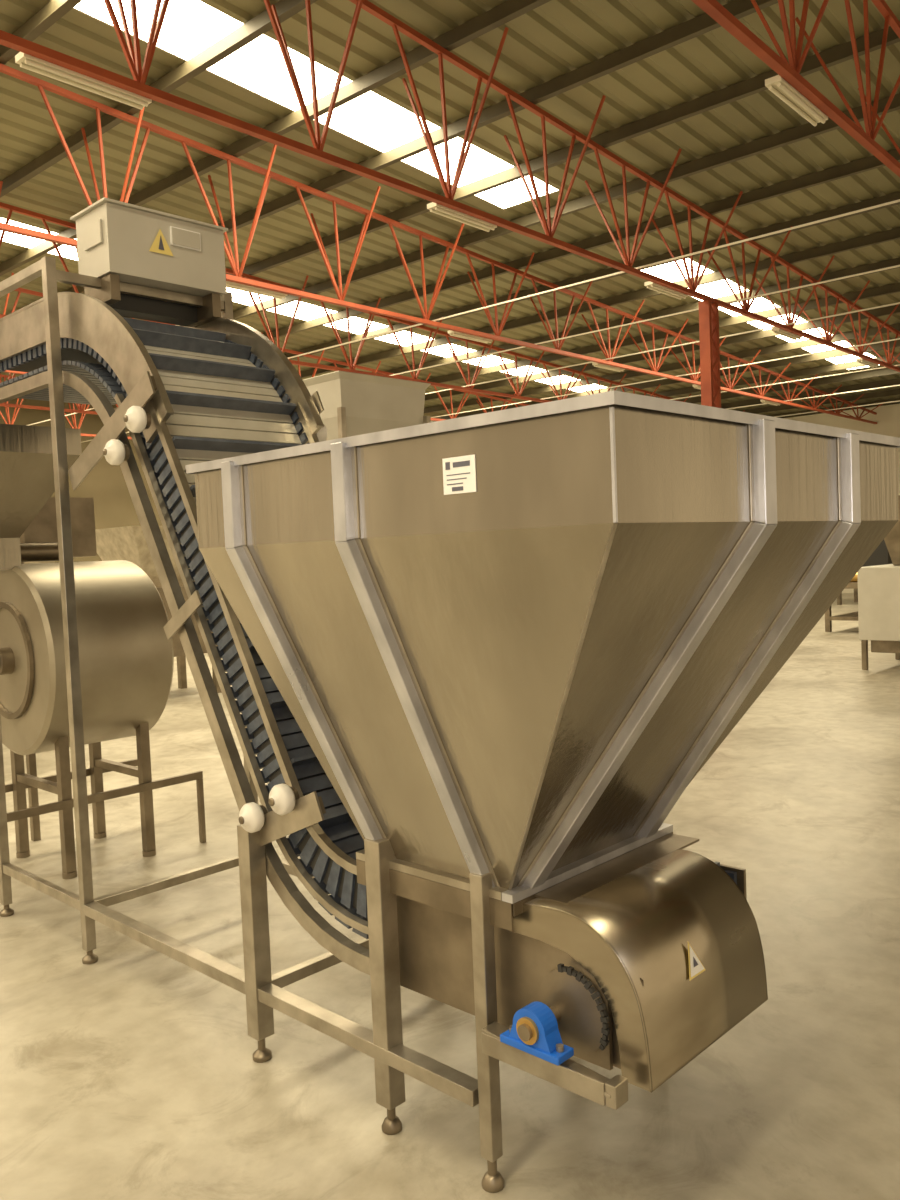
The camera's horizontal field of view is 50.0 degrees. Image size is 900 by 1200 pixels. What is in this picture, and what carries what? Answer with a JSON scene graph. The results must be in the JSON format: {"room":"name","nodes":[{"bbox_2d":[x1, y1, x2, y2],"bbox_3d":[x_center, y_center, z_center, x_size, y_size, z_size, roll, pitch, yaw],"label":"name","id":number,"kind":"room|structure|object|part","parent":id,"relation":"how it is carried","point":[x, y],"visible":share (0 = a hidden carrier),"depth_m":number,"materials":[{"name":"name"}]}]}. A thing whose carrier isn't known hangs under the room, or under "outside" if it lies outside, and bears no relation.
{"room":"factory floor","nodes":[
{"label":"factory floor","id":0,"kind":"room"},
{"bbox_2d":[0,373,97,414],"bbox_3d":[-6.956,-4.664,18.980,1.221,2.021,35.034,0,4,41],"label":"roof truss","id":1,"kind":"object","parent":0,"point":[79,406],"depth_m":18.14,"materials":[{"name":"red metal"}]},
{"bbox_2d":[0,374,131,438],"bbox_3d":[-9.243,-4.667,20.998,1.221,2.021,35.034,0,4,41],"label":"roof truss","id":2,"kind":"object","parent":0,"point":[4,376],"depth_m":21.69,"materials":[{"name":"red metal"}]},
{"bbox_2d":[0,398,172,562],"bbox_3d":[-10.757,-2.538,22.534,0.202,6.900,35.000,0,4,41],"label":"wall","id":3,"kind":"structure","parent":0,"point":[113,504],"depth_m":24.48,"materials":[{"name":"beige paint"}]},
{"bbox_2d":[3,273,528,420],"bbox_3d":[-4.668,-4.662,16.963,1.221,2.021,35.034,0,4,41],"label":"roof truss","id":4,"kind":"object","parent":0,"point":[19,290],"depth_m":20.12,"materials":[{"name":"red metal"}]},
{"bbox_2d":[0,181,744,411],"bbox_3d":[-2.381,-4.660,14.945,1.221,2.021,35.034,0,4,41],"label":"roof truss","id":5,"kind":"object","parent":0,"point":[44,218],"depth_m":16.75,"materials":[{"name":"red metal"}]},
{"bbox_2d":[0,63,883,423],"bbox_3d":[-0.093,-4.657,12.928,1.221,2.021,35.034,0,4,41],"label":"roof truss","id":6,"kind":"object","parent":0,"point":[41,84],"depth_m":11.92,"materials":[{"name":"red metal"}]},
{"bbox_2d":[0,593,899,1199],"bbox_3d":[1.176,1.041,10.972,33.000,0.120,37.000,0,4,41],"label":"floor","id":7,"kind":"structure","parent":0,"point":[131,1073],"depth_m":3.11,"materials":[{"name":"concrete"}]},
{"bbox_2d":[24,561,54,563],"bbox_3d":[-4.360,0.296,9.091,1.200,2.000,1.300,0,4,44],"label":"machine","id":8,"kind":"object","parent":7,"relation":"on","point":[35,561],"visible":0.02,"depth_m":9.02,"materials":[{"name":"metal"}]},
{"bbox_2d":[0,424,205,878],"bbox_3d":[-2.190,0.275,5.043,1.050,2.250,1.510,0,4,44],"label":"machine","id":9,"kind":"object","parent":7,"relation":"on","point":[126,655],"visible":0.95,"depth_m":4.87,"materials":[{"name":"metal"}]},
{"bbox_2d":[95,526,221,692],"bbox_3d":[-3.498,0.148,11.442,1.200,2.000,1.300,0,4,44],"label":"machine","id":10,"kind":"object","parent":7,"relation":"on","point":[128,543],"visible":0.13,"depth_m":11.05,"materials":[{"name":"metal"}]},
{"bbox_2d":[303,371,430,440],"bbox_3d":[-0.688,-0.149,7.027,0.860,2.784,0.860,0,4,44],"label":"hopper","id":11,"kind":"object","parent":7,"relation":"on","point":[354,404],"visible":0.28,"depth_m":6.59,"materials":[{"name":"paint"}]},
{"bbox_2d":[0,197,746,1106],"bbox_3d":[-0.691,-0.078,3.520,3.400,2.976,0.875,0,4,44],"label":"conveyor","id":12,"kind":"object","parent":7,"relation":"on","point":[205,386],"visible":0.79,"depth_m":3.39,"materials":[{"name":"metal"}]},
{"bbox_3d":[-0.757,0.039,3.610,2.920,2.740,0.852,0,4,44],"label":"support frame","id":13,"kind":"part","parent":12,"relation":"part of","materials":[{"name":"metal"}]},
{"bbox_2d":[185,391,899,1192],"bbox_3d":[0.307,0.509,2.610,1.357,1.810,1.413,0,4,44],"label":"hopper","id":14,"kind":"object","parent":7,"relation":"on","point":[508,643],"visible":1,"depth_m":2.19,"materials":[{"name":"silver metal"}]},
{"bbox_3d":[0.229,0.715,2.694,0.656,0.087,0.723,0,4,44],"label":"throat frame","id":15,"kind":"part","parent":14,"relation":"part of","materials":[{"name":"metal"}]},
{"bbox_3d":[0.280,0.937,2.205,0.209,0.209,0.028,0,4,44],"label":"drive chain and sprocket","id":16,"kind":"part","parent":14,"relation":"part of","materials":[{"name":"grey metal"}]},
{"bbox_2d":[698,300,720,407],"bbox_3d":[3.330,-1.451,12.202,0.400,4.560,0.400,0,4,41],"label":"steel column","id":17,"kind":"structure","parent":7,"relation":"on","point":[708,311],"depth_m":12.05,"materials":[{"name":"red metal"}]},
{"bbox_2d":[837,589,857,604],"bbox_3d":[9.596,-0.914,22.398,1.200,2.000,1.300,0,4,44],"label":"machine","id":18,"kind":"object","parent":7,"relation":"on","point":[839,598],"visible":0.08,"depth_m":23.05,"materials":[{"name":"metal"}]},
{"bbox_2d":[825,539,892,631],"bbox_3d":[7.313,-0.282,16.390,1.100,1.500,2.200,0,4,44],"label":"table","id":19,"kind":"object","parent":7,"relation":"on","point":[880,556],"visible":0.07,"depth_m":15.88,"materials":[{"name":"metal"}]},
{"bbox_2d":[857,495,899,669],"bbox_3d":[5.587,-0.216,11.254,1.196,2.000,1.200,0,4,44],"label":"machine","id":20,"kind":"object","parent":7,"relation":"on","point":[878,585],"visible":0.91,"depth_m":11.10,"materials":[{"name":"paint"}]},
{"bbox_2d":[0,0,899,416],"bbox_3d":[0.841,-4.992,12.097,31.000,1.750,35.001,0,4,41],"label":"roof purlins","id":21,"kind":"structure","parent":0,"point":[556,38],"depth_m":10.92,"materials":[{"name":"metal"}]},
{"bbox_2d":[0,217,606,391],"bbox_3d":[-5.180,-4.950,13.736,0.841,1.446,29.500,0,4,41],"label":"skylight","id":22,"kind":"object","parent":21,"relation":"attached to","point":[305,311],"depth_m":17.40,"materials":[{"name":"beige"}]},
{"bbox_2d":[74,0,557,207],"bbox_3d":[-4.802,-4.862,5.427,0.860,0.860,17.550,0,4,41],"label":"skylight","id":23,"kind":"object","parent":21,"relation":"attached to","point":[189,27],"depth_m":9.24,"materials":[{"name":"beige"}]},
{"bbox_2d":[641,258,875,369],"bbox_3d":[6.174,-5.095,17.871,0.860,0.456,9.300,0,4,41],"label":"window","id":24,"kind":"structure","parent":21,"relation":"attached to","point":[670,272],"depth_m":16.29,"materials":[{"name":"beige"}]},
{"bbox_2d":[0,0,899,421],"bbox_3d":[0.686,-4.889,11.921,31.000,1.794,33.840,0,4,41],"label":"roof","id":25,"kind":"structure","parent":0,"point":[53,10],"depth_m":12.13,"materials":[{"name":"beige metal"}]},
{"bbox_2d":[15,52,151,109],"bbox_3d":[-2.242,-3.232,5.985,0.155,0.095,0.840,0,4,41],"label":"lamp","id":26,"kind":"object","parent":25,"relation":"attached to","point":[26,61],"visible":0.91,"depth_m":5.95,"materials":[{"name":"beige"}]},
{"bbox_2d":[226,281,286,298],"bbox_3d":[-2.152,-3.461,10.697,0.155,0.095,0.840,0,4,41],"label":"lamp","id":27,"kind":"object","parent":25,"relation":"attached to","point":[233,285],"visible":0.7,"depth_m":10.69,"materials":[{"name":"beige"}]},
{"bbox_2d":[427,202,496,231],"bbox_3d":[0.135,-3.459,8.679,0.155,0.095,0.840,0,4,41],"label":"lamp","id":28,"kind":"object","parent":25,"relation":"attached to","point":[441,210],"visible":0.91,"depth_m":8.63,"materials":[{"name":"beige"}]},
{"bbox_2d":[28,199,899,442],"bbox_3d":[5.452,-4.168,17.318,30.990,0.018,14.218,0,4,41],"label":"rods","id":29,"kind":"object","parent":25,"relation":"attached to","point":[895,201],"visible":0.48,"depth_m":13.93,"materials":[{"name":"paint"}]},
{"bbox_2d":[448,330,491,342],"bbox_3d":[0.304,-3.695,13.481,0.155,0.095,0.840,0,4,41],"label":"lamp","id":30,"kind":"object","parent":25,"relation":"attached to","point":[450,332],"visible":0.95,"depth_m":13.44,"materials":[{"name":"beige"}]},
{"bbox_2d":[592,362,624,371],"bbox_3d":[2.680,-3.921,16.175,0.155,0.095,0.840,0,4,41],"label":"lamp","id":31,"kind":"object","parent":25,"relation":"attached to","point":[595,364],"visible":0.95,"depth_m":16.10,"materials":[{"name":"beige"}]},
{"bbox_2d":[644,281,687,299],"bbox_3d":[2.591,-3.693,11.463,0.155,0.095,0.840,0,4,41],"label":"lamp","id":32,"kind":"object","parent":25,"relation":"attached to","point":[650,285],"visible":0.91,"depth_m":11.40,"materials":[{"name":"beige"}]},
{"bbox_2d":[760,399,780,405],"bbox_3d":[7.038,-4.337,21.115,0.155,0.095,0.840,0,4,41],"label":"lamp","id":33,"kind":"object","parent":25,"relation":"attached to","point":[761,400],"visible":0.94,"depth_m":21.03,"materials":[{"name":"beige"}]},
{"bbox_2d":[772,327,801,339],"bbox_3d":[4.968,-3.919,14.158,0.155,0.095,0.840,0,4,41],"label":"lamp","id":34,"kind":"object","parent":25,"relation":"attached to","point":[776,330],"visible":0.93,"depth_m":14.09,"materials":[{"name":"beige"}]},
{"bbox_2d":[765,75,827,125],"bbox_3d":[2.422,-3.456,6.662,0.155,0.095,0.840,0,4,41],"label":"lamp","id":35,"kind":"object","parent":25,"relation":"attached to","point":[777,85],"visible":0.96,"depth_m":6.60,"materials":[{"name":"beige"}]},
{"bbox_2d":[856,358,878,367],"bbox_3d":[7.278,-4.139,16.777,0.155,0.095,0.840,0,4,41],"label":"lamp","id":36,"kind":"object","parent":25,"relation":"attached to","point":[859,360],"visible":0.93,"depth_m":16.69,"materials":[{"name":"beige"}]},
{"bbox_2d":[0,0,899,371],"bbox_3d":[2.194,-4.655,10.910,1.221,2.021,35.034,0,4,41],"label":"roof truss","id":37,"kind":"object","parent":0,"point":[138,86],"depth_m":8.64,"materials":[{"name":"red metal"}]},
{"bbox_2d":[691,0,899,176],"bbox_3d":[4.481,-4.653,8.893,1.221,2.021,35.034,0,4,41],"label":"roof truss","id":38,"kind":"object","parent":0,"point":[790,71],"depth_m":6.80,"materials":[{"name":"red metal"}]},
{"bbox_2d":[783,404,899,592],"bbox_3d":[12.599,-2.735,25.430,31.000,5.100,0.202,0,4,41],"label":"wall","id":39,"kind":"structure","parent":0,"point":[887,418],"depth_m":26.18,"materials":[{"name":"paint"}]}
]}

